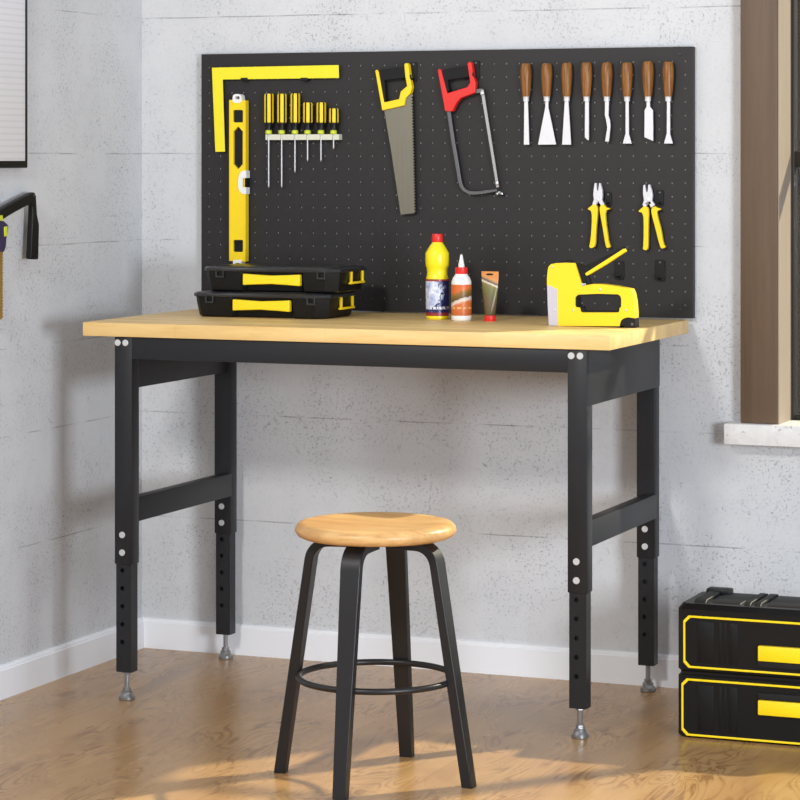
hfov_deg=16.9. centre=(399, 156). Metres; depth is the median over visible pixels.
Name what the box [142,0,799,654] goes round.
wall
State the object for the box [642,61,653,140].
chisel
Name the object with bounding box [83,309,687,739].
workbench
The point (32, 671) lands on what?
baseboard
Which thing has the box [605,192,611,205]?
hook
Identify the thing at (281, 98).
screwdriver
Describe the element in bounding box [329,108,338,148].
screwdriver
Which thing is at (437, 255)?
bottle
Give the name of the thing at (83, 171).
wall
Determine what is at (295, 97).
screwdriver
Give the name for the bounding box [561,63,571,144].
chisel
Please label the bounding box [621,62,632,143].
chisel
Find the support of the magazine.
on the gun
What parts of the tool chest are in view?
carry handle mount, drawer, drawer, ribbed lid, drawer handle, drawer handle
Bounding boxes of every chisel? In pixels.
[520,63,531,144]
[538,63,555,144]
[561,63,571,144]
[581,62,591,139]
[601,62,612,141]
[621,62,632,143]
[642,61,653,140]
[662,62,673,143]
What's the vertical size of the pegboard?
0.611 m
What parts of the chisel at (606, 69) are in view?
handle, blade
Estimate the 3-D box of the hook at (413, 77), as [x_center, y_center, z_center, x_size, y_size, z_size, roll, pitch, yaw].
[0.028,-0.198,6.302,0.016,0.047,0.024,0,0,22]
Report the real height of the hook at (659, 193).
0.036 m
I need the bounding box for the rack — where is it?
[266,134,341,139]
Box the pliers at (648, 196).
[639,185,665,249]
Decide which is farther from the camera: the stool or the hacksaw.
the hacksaw
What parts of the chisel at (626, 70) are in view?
handle, blade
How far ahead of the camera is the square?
6.46 m
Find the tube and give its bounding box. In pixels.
[481,271,498,320]
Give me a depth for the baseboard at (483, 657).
6.31 m
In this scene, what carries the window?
in the wall at (485, 452)
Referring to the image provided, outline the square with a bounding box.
[212,65,338,151]
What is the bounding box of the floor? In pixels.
[0,648,799,799]
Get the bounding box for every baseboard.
[0,617,143,699]
[143,617,680,688]
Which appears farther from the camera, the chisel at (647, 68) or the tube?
the chisel at (647, 68)
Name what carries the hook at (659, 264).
attached to the pegboard
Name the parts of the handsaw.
handle frame, blade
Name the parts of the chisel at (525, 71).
handle, blade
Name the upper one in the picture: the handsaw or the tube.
the handsaw
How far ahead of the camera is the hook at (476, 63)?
6.25 m
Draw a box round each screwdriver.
[264,94,273,187]
[277,94,286,187]
[291,93,299,171]
[303,103,312,160]
[317,102,325,160]
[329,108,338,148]
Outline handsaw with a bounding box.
[375,63,414,214]
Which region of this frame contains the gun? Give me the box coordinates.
[547,246,638,327]
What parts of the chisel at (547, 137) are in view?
handle, blade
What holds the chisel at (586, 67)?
attached to the pegboard
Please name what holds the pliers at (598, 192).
hanging from the hook at (608, 195)
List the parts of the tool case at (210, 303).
handle, lid panel, lid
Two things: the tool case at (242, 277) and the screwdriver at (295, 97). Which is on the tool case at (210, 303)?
the tool case at (242, 277)
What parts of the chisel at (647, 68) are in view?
handle, blade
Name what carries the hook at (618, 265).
attached to the pegboard
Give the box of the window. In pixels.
[724,0,799,447]
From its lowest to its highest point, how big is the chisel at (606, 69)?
0.179 m
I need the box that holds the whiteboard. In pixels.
[0,0,26,167]
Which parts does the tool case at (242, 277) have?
handle, lid, lid panel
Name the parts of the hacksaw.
handle frame, bow frame, blade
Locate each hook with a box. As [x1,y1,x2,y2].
[410,62,416,81]
[472,61,479,79]
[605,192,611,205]
[614,261,623,279]
[655,260,664,280]
[656,190,663,205]
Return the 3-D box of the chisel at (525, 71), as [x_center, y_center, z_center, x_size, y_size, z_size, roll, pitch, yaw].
[0.289,-0.121,6.195,0.026,0.187,0.026,0,0,22]
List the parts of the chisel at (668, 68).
handle, blade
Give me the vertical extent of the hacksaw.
0.308 m
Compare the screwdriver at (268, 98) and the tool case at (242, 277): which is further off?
the screwdriver at (268, 98)
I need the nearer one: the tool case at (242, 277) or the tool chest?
the tool chest
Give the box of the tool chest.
[679,586,799,745]
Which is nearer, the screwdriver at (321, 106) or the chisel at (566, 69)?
the chisel at (566, 69)
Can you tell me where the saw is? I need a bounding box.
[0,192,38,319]
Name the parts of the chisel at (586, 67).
handle, blade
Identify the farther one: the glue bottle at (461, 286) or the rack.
the rack
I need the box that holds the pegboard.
[201,47,694,317]
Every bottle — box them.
[425,234,448,319]
[451,254,471,320]
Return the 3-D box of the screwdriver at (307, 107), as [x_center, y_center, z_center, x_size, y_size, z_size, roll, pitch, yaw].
[-0.218,-0.059,6.397,0.022,0.140,0.023,0,0,22]
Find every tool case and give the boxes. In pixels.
[194,290,355,318]
[204,263,365,292]
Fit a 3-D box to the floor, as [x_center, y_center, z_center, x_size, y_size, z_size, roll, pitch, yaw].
[0.813,1.231,3.390,5.320,0.063,5.120,0,0,22]
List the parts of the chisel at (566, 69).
handle, blade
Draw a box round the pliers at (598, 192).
[588,183,610,247]
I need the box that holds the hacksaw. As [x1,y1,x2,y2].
[438,62,502,194]
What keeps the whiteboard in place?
attached to the wall at (83, 171)
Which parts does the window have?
frame, sill, sash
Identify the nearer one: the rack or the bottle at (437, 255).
the bottle at (437, 255)
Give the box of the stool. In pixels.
[274,512,476,799]
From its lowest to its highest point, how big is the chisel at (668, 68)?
0.184 m
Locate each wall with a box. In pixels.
[0,0,141,664]
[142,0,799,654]
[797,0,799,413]
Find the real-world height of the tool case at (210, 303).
0.058 m
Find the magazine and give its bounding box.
[578,317,638,327]
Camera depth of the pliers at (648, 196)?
6.08 m

